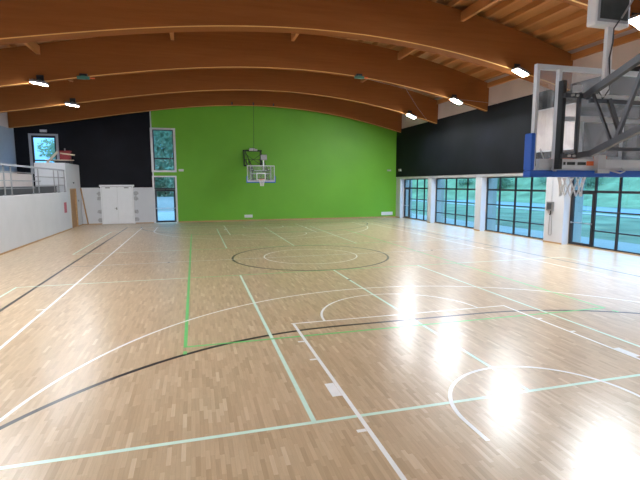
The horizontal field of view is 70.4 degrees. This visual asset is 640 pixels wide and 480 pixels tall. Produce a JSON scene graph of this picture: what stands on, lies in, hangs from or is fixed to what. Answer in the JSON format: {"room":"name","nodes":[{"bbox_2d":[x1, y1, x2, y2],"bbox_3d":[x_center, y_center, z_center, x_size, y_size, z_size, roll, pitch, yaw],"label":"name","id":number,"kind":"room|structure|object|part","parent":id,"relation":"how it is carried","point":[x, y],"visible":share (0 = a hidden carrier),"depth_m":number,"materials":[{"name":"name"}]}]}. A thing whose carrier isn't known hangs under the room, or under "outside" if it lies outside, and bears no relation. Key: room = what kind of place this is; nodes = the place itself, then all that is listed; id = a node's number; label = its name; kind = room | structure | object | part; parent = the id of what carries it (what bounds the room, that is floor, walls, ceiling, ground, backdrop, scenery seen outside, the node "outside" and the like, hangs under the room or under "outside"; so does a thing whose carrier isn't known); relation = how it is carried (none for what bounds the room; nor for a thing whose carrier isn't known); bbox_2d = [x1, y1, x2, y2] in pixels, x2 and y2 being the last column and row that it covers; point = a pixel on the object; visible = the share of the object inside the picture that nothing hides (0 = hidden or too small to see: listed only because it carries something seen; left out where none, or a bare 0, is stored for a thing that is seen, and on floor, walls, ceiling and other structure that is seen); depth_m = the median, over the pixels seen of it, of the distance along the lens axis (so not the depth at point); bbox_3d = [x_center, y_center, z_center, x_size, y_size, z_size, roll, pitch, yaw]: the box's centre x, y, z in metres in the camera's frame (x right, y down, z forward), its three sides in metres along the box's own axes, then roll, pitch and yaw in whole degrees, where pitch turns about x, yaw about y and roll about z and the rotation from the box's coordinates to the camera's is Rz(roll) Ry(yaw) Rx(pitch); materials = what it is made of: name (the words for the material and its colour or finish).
{"room":"sports hall","nodes":[
{"label":"sports hall","id":0,"kind":"room"},
{"bbox_2d":[0,112,16,172],"bbox_3d":[-15.413,-2.811,13.111,0.300,7.974,34.750,-2,7,-15],"label":"wall","id":1,"kind":"structure","parent":0,"point":[7,142],"depth_m":28.31,"materials":[{"name":"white paint"}]},
{"bbox_2d":[0,173,31,186],"bbox_3d":[-13.056,-1.511,12.059,0.200,1.080,31.180,-2,7,-15],"label":"wall","id":2,"kind":"structure","parent":0,"point":[28,177],"depth_m":24.60,"materials":[{"name":"paint"}]},
{"bbox_2d":[0,163,82,252],"bbox_3d":[-12.489,-0.968,14.123,1.660,4.050,34.699,-2,7,-15],"label":"wall","id":3,"kind":"structure","parent":0,"point":[27,218],"depth_m":23.01,"materials":[{"name":"white paint"}]},
{"bbox_2d":[0,163,65,195],"bbox_3d":[-11.305,-1.731,12.607,0.100,1.329,30.950,-2,7,-15],"label":"gallery railing","id":4,"kind":"object","parent":3,"relation":"on","point":[2,164],"visible":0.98,"depth_m":21.87,"materials":[{"name":"metal"}]},
{"bbox_3d":[-12.983,-2.439,18.664,0.100,1.249,0.140,-2,7,-15],"label":"post","id":5,"kind":"part","parent":4,"relation":"part of","materials":[{"name":"metal"}]},
{"bbox_3d":[-13.182,-2.528,19.381,0.100,1.249,0.140,-2,7,-15],"label":"post","id":6,"kind":"part","parent":4,"relation":"part of","materials":[{"name":"metal"}]},
{"bbox_3d":[-11.306,-2.350,12.529,0.070,0.080,30.950,-2,7,-15],"label":"handrail","id":7,"kind":"part","parent":4,"relation":"part of","materials":[{"name":"white metal"}]},
{"bbox_3d":[-13.898,-2.848,21.965,0.100,1.249,0.140,-2,7,-15],"label":"post","id":8,"kind":"part","parent":4,"relation":"part of","materials":[{"name":"metal"}]},
{"bbox_3d":[-14.123,-2.948,22.778,0.100,1.249,0.140,-2,7,-15],"label":"post","id":9,"kind":"part","parent":4,"relation":"part of","materials":[{"name":"metal"}]},
{"bbox_2d":[0,224,82,254],"bbox_3d":[-11.680,0.974,14.613,0.018,0.070,34.749,-2,7,-15],"label":"baseboard","id":10,"kind":"structure","parent":3,"relation":"attached to","point":[81,224],"depth_m":21.41,"materials":[{"name":"brown wood"}]},
{"bbox_2d":[46,151,57,162],"bbox_3d":[-16.545,-5.115,28.057,0.728,0.772,0.050,-2,7,-15],"label":"board","id":11,"kind":"object","parent":3,"relation":"on","point":[56,152],"visible":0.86,"depth_m":28.04,"materials":[{"name":"brown wood"}]},
{"bbox_2d":[55,161,72,163],"bbox_3d":[-16.052,-4.878,28.485,0.840,0.170,0.700,-2,7,-15],"label":"crate","id":12,"kind":"object","parent":3,"relation":"on","point":[69,162],"visible":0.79,"depth_m":28.18,"materials":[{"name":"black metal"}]},
{"bbox_2d":[64,202,66,212],"bbox_3d":[-15.201,-1.938,27.119,0.012,0.620,0.540,-2,7,-15],"label":"notice","id":13,"kind":"object","parent":3,"relation":"attached to","point":[65,203],"visible":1,"depth_m":27.09,"materials":[{"name":"red paper"}]},
{"bbox_2d":[70,188,78,227],"bbox_3d":[-15.846,-2.040,29.086,0.210,2.500,1.530,-2,7,-15],"label":"door","id":14,"kind":"structure","parent":3,"relation":"in","point":[73,196],"depth_m":29.40,"materials":[{"name":"brown wood"}]},
{"bbox_2d":[13,106,396,223],"bbox_3d":[-6.655,-6.525,33.358,28.100,10.291,0.370,-2,7,-15],"label":"wall","id":15,"kind":"structure","parent":0,"point":[326,165],"depth_m":33.49,"materials":[{"name":"green paint"}]},
{"bbox_2d":[28,133,59,173],"bbox_3d":[-18.258,-5.710,30.132,1.750,2.620,0.180,-2,7,-15],"label":"window","id":16,"kind":"structure","parent":15,"relation":"in","point":[31,136],"depth_m":29.94,"materials":[{"name":"metal"}]},
{"bbox_2d":[99,185,134,223],"bbox_3d":[-14.077,-2.470,31.613,2.240,2.720,0.131,-2,7,-15],"label":"door","id":17,"kind":"structure","parent":15,"relation":"in","point":[111,206],"depth_m":31.61,"materials":[{"name":"white paint"}]},
{"bbox_2d":[150,128,176,171],"bbox_3d":[-11.055,-6.340,32.061,1.680,3.070,0.160,-2,7,-15],"label":"window","id":18,"kind":"structure","parent":15,"relation":"in","point":[152,130],"depth_m":31.96,"materials":[{"name":"white metal"}]},
{"bbox_2d":[152,176,177,222],"bbox_3d":[-11.051,-2.902,32.456,1.650,3.350,0.220,-2,7,-15],"label":"door","id":19,"kind":"structure","parent":15,"relation":"in","point":[153,177],"depth_m":32.42,"materials":[{"name":"white metal"}]},
{"bbox_3d":[-11.065,-4.048,32.352,1.410,0.850,0.100,-2,7,-15],"label":"transom frame","id":20,"kind":"part","parent":19,"relation":"part of","materials":[{"name":"metal"}]},
{"bbox_2d":[83,216,395,224],"bbox_3d":[-5.026,-1.505,34.283,23.330,0.090,0.049,-2,7,-15],"label":"baseboard","id":21,"kind":"structure","parent":15,"relation":"attached to","point":[379,216],"depth_m":34.68,"materials":[{"name":"brown wood"}]},
{"bbox_2d":[243,148,275,185],"bbox_3d":[-4.356,-5.119,31.395,1.900,2.748,5.019,-2,7,-15],"label":"goal","id":22,"kind":"object","parent":15,"relation":"attached to","point":[262,157],"visible":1,"depth_m":29.87,"materials":[{"name":"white metal"}]},
{"bbox_3d":[-5.011,-6.064,33.667,1.400,1.190,0.100,-2,7,-15],"label":"wall frame","id":23,"kind":"part","parent":22,"relation":"part of","materials":[{"name":"black metal"}]},
{"bbox_2d":[260,155,266,169],"bbox_3d":[-3.695,-5.066,29.815,0.420,1.067,0.158,-2,7,-15],"label":"shot clock","id":24,"kind":"object","parent":22,"relation":"on","point":[262,157],"depth_m":29.70,"materials":[{"name":"white paint"}]},
{"bbox_2d":[381,212,392,214],"bbox_3d":[5.468,-2.171,37.075,0.980,0.260,0.058,-2,7,-15],"label":"air vent","id":25,"kind":"object","parent":15,"relation":"in","point":[382,213],"visible":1,"depth_m":37.05,"materials":[{"name":"white metal"}]},
{"bbox_2d":[0,0,632,98],"bbox_3d":[-2.050,-8.387,16.126,28.050,2.568,35.350,-2,7,-15],"label":"ceiling","id":26,"kind":"structure","parent":0,"point":[464,4],"depth_m":18.17,"materials":[{"name":"brown wood"}]},
{"bbox_2d":[0,217,639,479],"bbox_3d":[-2.023,0.723,17.260,28.050,0.156,35.350,-2,7,-15],"label":"floor","id":27,"kind":"structure","parent":0,"point":[386,348],"depth_m":7.32,"materials":[{"name":"brown wood"}]},
{"bbox_2d":[80,188,88,224],"bbox_3d":[-16.052,-2.281,30.948,0.390,2.488,0.140,-2,7,-15],"label":"wooden lath","id":28,"kind":"object","parent":27,"relation":"on","point":[80,188],"visible":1,"depth_m":30.90,"materials":[{"name":"brown wood"}]},
{"bbox_2d":[396,179,411,217],"bbox_3d":[6.820,-3.386,36.925,1.064,3.100,0.765,-2,7,-15],"label":"pier","id":29,"kind":"object","parent":27,"relation":"on","point":[400,183],"visible":0.86,"depth_m":36.60,"materials":[{"name":"white paint"}]},
{"bbox_2d":[427,178,444,222],"bbox_3d":[8.174,-2.783,32.043,1.064,3.100,0.500,-2,7,-15],"label":"pier","id":30,"kind":"object","parent":27,"relation":"on","point":[431,200],"visible":0.83,"depth_m":31.81,"materials":[{"name":"white paint"}]},
{"bbox_2d":[474,177,497,230],"bbox_3d":[9.690,-2.106,26.574,1.064,3.100,0.570,-2,7,-15],"label":"pier","id":31,"kind":"object","parent":27,"relation":"on","point":[481,182],"visible":0.88,"depth_m":26.34,"materials":[{"name":"white paint"}]},
{"bbox_2d":[543,177,584,244],"bbox_3d":[11.242,-1.414,20.977,1.064,3.100,1.130,-2,7,-15],"label":"pier","id":32,"kind":"object","parent":27,"relation":"on","point":[560,215],"visible":0.69,"depth_m":20.59,"materials":[{"name":"white paint"}]},
{"bbox_2d":[546,202,553,214],"bbox_3d":[10.639,-1.457,21.008,0.108,0.619,0.380,-2,7,-15],"label":"control panel","id":33,"kind":"object","parent":32,"relation":"attached to","point":[549,205],"visible":1,"depth_m":20.95,"materials":[{"name":"grey metal"}]},
{"bbox_2d":[548,180,552,234],"bbox_3d":[10.682,-1.581,20.963,0.032,2.743,0.208,-2,7,-15],"label":"cable conduit","id":34,"kind":"object","parent":32,"relation":"attached to","point":[552,180],"visible":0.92,"depth_m":20.98,"materials":[{"name":"metal"}]},
{"bbox_2d":[396,28,639,178],"bbox_3d":[11.120,-5.609,20.121,0.750,5.437,34.750,-2,7,-15],"label":"wall","id":35,"kind":"structure","parent":0,"point":[465,141],"depth_m":24.31,"materials":[{"name":"paint"}]},
{"bbox_2d":[7,91,401,132],"bbox_3d":[-6.651,-9.414,32.098,27.048,3.709,0.240,-2,7,-15],"label":"roof beam","id":36,"kind":"structure","parent":35,"relation":"attached to","point":[384,118],"depth_m":31.62,"materials":[{"name":"brown wood"}]},
{"bbox_2d":[0,68,437,123],"bbox_3d":[-5.184,-8.759,26.806,27.048,3.709,0.240,-2,7,-15],"label":"roof beam","id":37,"kind":"structure","parent":35,"relation":"attached to","point":[369,92],"depth_m":26.43,"materials":[{"name":"brown wood"}]},
{"bbox_2d":[65,98,78,106],"bbox_3d":[-13.314,-7.413,24.368,0.625,0.451,0.429,-2,7,-15],"label":"floodlight","id":38,"kind":"object","parent":37,"relation":"attached to","point":[72,102],"visible":1,"depth_m":24.34,"materials":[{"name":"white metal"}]},
{"bbox_2d":[406,110,416,118],"bbox_3d":[5.961,-8.211,29.613,0.605,0.516,0.429,-2,7,-15],"label":"floodlight","id":39,"kind":"object","parent":37,"relation":"attached to","point":[409,113],"visible":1,"depth_m":29.54,"materials":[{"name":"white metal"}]},
{"bbox_2d":[0,31,488,111],"bbox_3d":[-3.738,-8.114,21.591,27.048,3.709,0.240,-2,7,-15],"label":"roof beam","id":40,"kind":"structure","parent":35,"relation":"attached to","point":[153,52],"depth_m":21.26,"materials":[{"name":"brown wood"}]},
{"bbox_2d":[29,75,48,85],"bbox_3d":[-11.859,-6.770,19.155,0.625,0.451,0.429,-2,7,-15],"label":"floodlight","id":41,"kind":"object","parent":40,"relation":"attached to","point":[39,80],"visible":1,"depth_m":19.14,"materials":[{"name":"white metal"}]},
{"bbox_2d":[77,73,94,79],"bbox_3d":[-10.165,-7.088,19.722,0.700,0.240,0.170,-2,7,-15],"label":"motor","id":42,"kind":"object","parent":40,"relation":"attached to","point":[81,76],"visible":1,"depth_m":19.65,"materials":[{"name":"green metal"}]},
{"bbox_3d":[-10.259,-7.038,19.692,0.500,0.150,0.150,-2,7,-15],"label":"motor","id":43,"kind":"part","parent":42,"relation":"part of","materials":[{"name":"teal metal"}]},
{"bbox_2d":[354,74,367,78],"bbox_3d":[2.077,-8.269,22.970,0.700,0.240,0.170,-2,7,-15],"label":"motor","id":44,"kind":"object","parent":40,"relation":"attached to","point":[358,76],"visible":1,"depth_m":22.89,"materials":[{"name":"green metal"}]},
{"bbox_3d":[1.984,-8.220,22.940,0.500,0.150,0.150,-2,7,-15],"label":"motor","id":45,"kind":"part","parent":44,"relation":"part of","materials":[{"name":"teal metal"}]},
{"bbox_2d":[369,79,495,103],"bbox_3d":[5.941,-7.713,23.600,7.208,1.096,0.060,-1,7,-8],"label":"cable","id":46,"kind":"object","parent":44,"relation":"attached to","point":[369,79],"visible":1,"depth_m":23.60,"materials":[{"name":"metal"}]},
{"bbox_2d":[450,94,462,103],"bbox_3d":[7.329,-7.582,24.375,0.605,0.516,0.429,-2,7,-15],"label":"floodlight","id":47,"kind":"object","parent":40,"relation":"attached to","point":[456,100],"visible":0.91,"depth_m":24.31,"materials":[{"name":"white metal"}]},
{"bbox_2d":[0,0,572,90],"bbox_3d":[-2.247,-7.450,16.213,27.048,3.709,0.600,-2,7,-15],"label":"roof beam","id":48,"kind":"structure","parent":35,"relation":"attached to","point":[423,25],"depth_m":16.37,"materials":[{"name":"brown wood"}]},
{"bbox_2d":[23,42,39,53],"bbox_3d":[-11.237,-7.721,16.718,0.150,0.340,5.196,-2,7,-15],"label":"bracing timber","id":49,"kind":"object","parent":48,"relation":"attached to","point":[33,46],"visible":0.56,"depth_m":18.55,"materials":[{"name":"brown wood"}]},
{"bbox_2d":[291,33,298,40],"bbox_3d":[-0.635,-9.472,19.441,0.150,0.340,5.196,-2,7,-15],"label":"bracing timber","id":50,"kind":"object","parent":48,"relation":"attached to","point":[293,36],"visible":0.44,"depth_m":21.54,"materials":[{"name":"brown wood"}]},
{"bbox_2d":[371,0,437,45],"bbox_3d":[4.345,-9.332,17.782,0.110,0.229,34.730,-2,7,-15],"label":"roof purlin","id":51,"kind":"structure","parent":48,"relation":"on","point":[374,43],"depth_m":22.84,"materials":[{"name":"brown wood"}]},
{"bbox_2d":[397,48,415,59],"bbox_3d":[4.766,-9.175,20.975,0.150,0.340,5.196,-2,7,-15],"label":"bracing timber","id":52,"kind":"object","parent":48,"relation":"attached to","point":[405,52],"visible":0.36,"depth_m":22.67,"materials":[{"name":"brown wood"}]},
{"bbox_2d":[386,0,463,48],"bbox_3d":[5.097,-9.246,18.001,0.110,0.231,34.730,-2,7,-15],"label":"roof purlin","id":53,"kind":"structure","parent":48,"relation":"on","point":[453,3],"depth_m":17.69,"materials":[{"name":"brown wood"}]},
{"bbox_2d":[413,0,519,56],"bbox_3d":[6.602,-9.024,18.446,0.110,0.236,34.730,-2,7,-15],"label":"roof purlin","id":54,"kind":"structure","parent":48,"relation":"on","point":[507,3],"depth_m":17.57,"materials":[{"name":"brown wood"}]},
{"bbox_2d":[461,0,498,21],"bbox_3d":[6.319,-8.483,15.373,0.150,0.340,5.306,-2,7,-15],"label":"bracing timber","id":55,"kind":"object","parent":48,"relation":"attached to","point":[479,6],"visible":1,"depth_m":16.95,"materials":[{"name":"brown wood"}]},
{"bbox_2d":[399,3,572,86],"bbox_3d":[8.107,-8.737,18.899,0.110,0.240,34.730,-2,7,-15],"label":"roof purlin","id":56,"kind":"structure","parent":48,"relation":"on","point":[557,9],"depth_m":17.57,"materials":[{"name":"brown wood"}]},
{"bbox_2d":[426,0,551,61],"bbox_3d":[7.354,-8.888,18.672,0.110,0.238,34.730,-2,7,-15],"label":"roof purlin","id":57,"kind":"structure","parent":48,"relation":"on","point":[537,3],"depth_m":17.46,"materials":[{"name":"brown wood"}]},
{"bbox_2d":[407,9,586,89],"bbox_3d":[8.860,-8.572,19.128,0.110,0.242,34.730,-2,7,-15],"label":"roof purlin","id":58,"kind":"structure","parent":48,"relation":"on","point":[580,14],"depth_m":17.82,"materials":[{"name":"brown wood"}]},
{"bbox_2d":[417,23,591,94],"bbox_3d":[9.612,-8.393,19.359,0.110,0.244,34.730,-2,7,-15],"label":"roof purlin","id":59,"kind":"structure","parent":48,"relation":"on","point":[583,27],"depth_m":18.53,"materials":[{"name":"brown wood"}]},
{"bbox_2d":[512,64,529,76],"bbox_3d":[8.241,-7.013,18.637,0.605,0.516,0.429,-2,7,-15],"label":"floodlight","id":60,"kind":"object","parent":48,"relation":"attached to","point":[517,69],"visible":1,"depth_m":18.55,"materials":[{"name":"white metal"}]},
{"bbox_2d":[427,26,632,97],"bbox_3d":[10.365,-8.203,19.591,0.110,0.246,34.730,-2,7,-15],"label":"roof purlin","id":61,"kind":"structure","parent":48,"relation":"on","point":[599,35],"depth_m":18.69,"materials":[{"name":"brown wood"}]},
{"bbox_2d":[403,179,427,221],"bbox_3d":[7.365,-3.071,34.380,0.143,3.100,4.470,-2,7,-15],"label":"window","id":62,"kind":"structure","parent":35,"relation":"in","point":[409,188],"depth_m":35.25,"materials":[{"name":"metal"}]},
{"bbox_3d":[6.926,-2.937,36.109,0.080,2.310,0.780,-2,7,-15],"label":"door","id":63,"kind":"part","parent":62,"relation":"part of","materials":[{"name":"metal"}]},
{"bbox_2d":[437,98,449,103],"bbox_3d":[8.521,-8.859,27.746,0.118,0.260,5.210,-2,7,-15],"label":"trim","id":64,"kind":"structure","parent":35,"relation":"attached to","point":[442,100],"depth_m":29.56,"materials":[{"name":"brown wood"}]},
{"bbox_2d":[434,177,475,228],"bbox_3d":[8.782,-2.441,29.286,0.135,3.100,5.180,-2,7,-15],"label":"window","id":65,"kind":"structure","parent":35,"relation":"in","point":[446,188],"depth_m":29.40,"materials":[{"name":"metal"}]},
{"bbox_2d":[487,75,517,87],"bbox_3d":[9.965,-8.215,22.535,0.118,0.260,5.200,-2,7,-15],"label":"trim","id":66,"kind":"structure","parent":35,"relation":"attached to","point":[510,77],"depth_m":23.86,"materials":[{"name":"brown wood"}]},
{"bbox_2d":[484,176,545,239],"bbox_3d":[10.284,-1.772,23.870,0.135,3.100,5.000,-2,7,-15],"label":"window","id":67,"kind":"structure","parent":35,"relation":"in","point":[515,190],"depth_m":23.99,"materials":[{"name":"metal"}]},
{"bbox_2d":[536,102,576,152],"bbox_3d":[10.601,-5.002,20.470,0.110,1.950,2.250,-2,7,-15],"label":"board","id":68,"kind":"object","parent":35,"relation":"attached to","point":[545,116],"visible":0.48,"depth_m":20.71,"materials":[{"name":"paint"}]},
{"bbox_2d":[557,0,639,29],"bbox_3d":[-0.727,-6.772,10.731,27.048,3.709,0.240,-2,7,-15],"label":"roof beam","id":69,"kind":"structure","parent":35,"relation":"attached to","point":[635,6],"depth_m":13.08,"materials":[{"name":"brown wood"}]},
{"bbox_2d":[629,12,639,29],"bbox_3d":[9.399,-6.394,13.182,0.753,0.546,0.529,-2,7,-15],"label":"floodlight","id":70,"kind":"object","parent":69,"relation":"attached to","point":[634,19],"visible":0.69,"depth_m":13.19,"materials":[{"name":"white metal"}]},
{"bbox_2d":[568,177,639,255],"bbox_3d":[11.905,-1.047,18.008,0.143,3.100,4.990,-2,7,-15],"label":"window","id":71,"kind":"structure","parent":35,"relation":"in","point":[620,192],"depth_m":19.08,"materials":[{"name":"metal"}]},
{"bbox_3d":[11.445,-0.922,19.814,0.080,2.310,1.140,-2,7,-15],"label":"door","id":72,"kind":"part","parent":71,"relation":"part of","materials":[{"name":"glass"}]},
{"bbox_2d":[571,31,639,60],"bbox_3d":[11.518,-7.522,16.933,0.118,0.260,5.310,-2,7,-15],"label":"trim","id":73,"kind":"structure","parent":35,"relation":"attached to","point":[634,36],"depth_m":18.00,"materials":[{"name":"brown wood"}]},
{"bbox_3d":[-13.569,-1.072,13.810,3.500,0.220,34.699,-2,7,-15],"label":"gallery slab","id":74,"kind":"object","parent":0,"visible":0},
{"bbox_2d":[0,186,56,195],"bbox_3d":[-12.091,-1.200,12.365,0.800,0.378,31.180,-2,7,-15],"label":"step","id":75,"kind":"structure","parent":74,"relation":"on","point":[43,189],"depth_m":22.82,"materials":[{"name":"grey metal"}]},
{"bbox_3d":[2.635,-2.357,-0.144,28.100,10.241,0.300,-2,7,-15],"label":"wall","id":76,"kind":"structure","parent":0,"visible":0},
{"bbox_2d":[523,0,639,196],"bbox_3d":[3.524,-1.605,2.975,1.900,2.748,5.019,-2,7,-15],"label":"goal","id":77,"kind":"object","parent":76,"relation":"attached to","point":[601,14],"visible":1,"depth_m":4.57,"materials":[{"name":"grey metal"}]},
{"bbox_3d":[2.409,-1.211,4.625,0.036,1.010,0.045,-2,7,-15],"label":"mounting rail","id":78,"kind":"part","parent":77,"relation":"part of","materials":[{"name":"white metal"}]},
{"bbox_3d":[2.656,-0.797,4.734,0.285,0.030,0.004,-2,7,-15],"label":"rating plate","id":79,"kind":"part","parent":77,"relation":"part of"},
{"bbox_3d":[2.574,-1.158,4.538,0.028,0.575,0.030,-2,7,-15],"label":"truss post","id":80,"kind":"part","parent":77,"relation":"part of","materials":[{"name":"grey metal"}]},
{"bbox_3d":[3.037,-0.815,4.866,1.680,0.090,0.050,-2,7,-15],"label":"rail","id":81,"kind":"part","parent":77,"relation":"part of","materials":[{"name":"white metal"}]},
{"bbox_3d":[2.876,-1.794,4.554,0.095,0.640,0.050,-2,7,-15],"label":"shot clock post","id":82,"kind":"part","parent":77,"relation":"part of","materials":[{"name":"white metal"}]},
{"bbox_2d":[586,0,630,99],"bbox_3d":[2.862,-1.937,4.520,0.420,1.067,0.158,-2,7,-15],"label":"shot clock","id":83,"kind":"object","parent":77,"relation":"on","point":[601,14],"depth_m":4.47,"materials":[{"name":"grey metal"}]},
{"bbox_3d":[3.127,-1.959,2.440,0.050,1.628,4.113,-2,7,-14],"label":"arm","id":84,"kind":"part","parent":77,"relation":"part of","materials":[{"name":"grey metal"}]},
{"bbox_2d":[621,0,633,17],"bbox_3d":[3.461,-3.999,4.052,1.111,3.745,0.056,1,7,13],"label":"cable","id":85,"kind":"object","parent":77,"relation":"attached to","point":[627,8],"visible":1,"depth_m":4.39,"materials":[{"name":"metal"}]},
{"label":"outside","id":86,"kind":"structure","parent":0,"visible":0},
{"bbox_2d":[158,211,639,252],"bbox_3d":[-3.060,0.566,18.285,35.200,0.040,62.900,-2,7,-15],"label":"terrace","id":87,"kind":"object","parent":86,"point":[162,215],"visible":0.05,"depth_m":25.75,"materials":[{"name":"concrete"}]},
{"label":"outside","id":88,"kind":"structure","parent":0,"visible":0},
{"bbox_2d":[412,177,639,207],"bbox_3d":[27.028,-5.949,42.846,54.600,6.745,155.479,-2,7,-15],"label":"terrain","id":89,"kind":"structure","parent":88,"point":[609,183],"depth_m":69.91,"materials":[{"name":"green plant"}]},
{"bbox_2d":[457,179,473,187],"bbox_3d":[27.166,-10.736,85.493,3.304,2.542,3.424,-1,7,-5],"label":"bush","id":90,"kind":"object","parent":89,"relation":"on","point":[460,181],"visible":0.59,"depth_m":84.89,"materials":[{"name":"green plant"}]},
{"bbox_2d":[497,178,514,187],"bbox_3d":[31.479,-10.583,78.500,4.432,3.290,4.276,0,7,2],"label":"bush","id":91,"kind":"object","parent":89,"relation":"on","point":[506,181],"visible":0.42,"depth_m":77.40,"materials":[{"name":"green plant"}]},
{"bbox_2d":[539,177,546,183],"bbox_3d":[37.356,-9.438,72.561,4.082,3.140,4.231,1,7,10],"label":"bush","id":92,"kind":"object","parent":89,"relation":"on","point":[540,178],"visible":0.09,"depth_m":72.81,"materials":[{"name":"green plant"}]},
{"bbox_2d":[584,177,603,188],"bbox_3d":[38.252,-8.717,64.473,4.016,2.991,3.901,1,7,11],"label":"bush","id":93,"kind":"object","parent":89,"relation":"on","point":[588,180],"visible":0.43,"depth_m":63.79,"materials":[{"name":"green plant"}]},
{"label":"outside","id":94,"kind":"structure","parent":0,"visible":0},
{"bbox_2d":[170,194,639,243],"bbox_3d":[4.815,-3.884,54.981,210.000,0.240,190.000,-2,7,-15],"label":"ground","id":95,"kind":"structure","parent":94,"point":[602,223],"depth_m":35.12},
{"bbox_2d":[37,138,55,162],"bbox_3d":[-30.754,-8.113,54.226,5.777,8.937,4.679,-5,9,-34],"label":"tree","id":96,"kind":"object","parent":95,"relation":"on","point":[51,147],"visible":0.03,"depth_m":52.93,"materials":[{"name":"green plant"}]},
{"bbox_2d":[154,131,175,196],"bbox_3d":[-23.710,-14.229,67.284,14.170,17.920,12.081,5,9,34],"label":"tree","id":97,"kind":"object","parent":95,"relation":"on","point":[165,150],"visible":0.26,"depth_m":65.55,"materials":[{"name":"green plant"}]},
{"bbox_2d":[157,197,173,210],"bbox_3d":[-13.973,-3.808,47.821,18.000,1.490,0.350,-2,7,-15],"label":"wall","id":98,"kind":"structure","parent":95,"relation":"on","point":[162,202],"depth_m":47.12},
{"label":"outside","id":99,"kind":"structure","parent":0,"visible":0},
{"bbox_2d":[412,200,639,218],"bbox_3d":[20.941,-3.981,54.215,1.700,0.045,180.000,-2,7,-15],"label":"path","id":100,"kind":"structure","parent":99,"point":[598,214],"depth_m":46.10,"materials":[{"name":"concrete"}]},
{"bbox_3d":[-16.226,-4.979,28.293,1.585,0.050,0.309,-2,7,-15],"label":"board","id":101,"kind":"object","parent":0,"visible":0},
{"bbox_2d":[59,148,71,159],"bbox_3d":[-16.030,-5.404,28.582,0.630,0.710,0.460,-2,7,-15],"label":"box","id":102,"kind":"object","parent":101,"relation":"on","point":[62,156],"visible":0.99,"depth_m":28.41,"materials":[{"name":"plastic"}]},
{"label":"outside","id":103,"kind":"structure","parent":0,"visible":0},
{"bbox_2d":[444,200,639,213],"bbox_3d":[36.639,-0.075,22.473,6.000,0.040,110.000,-2,7,-15],"label":"road","id":104,"kind":"structure","parent":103,"point":[634,211],"depth_m":51.39,"materials":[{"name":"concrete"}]}
]}

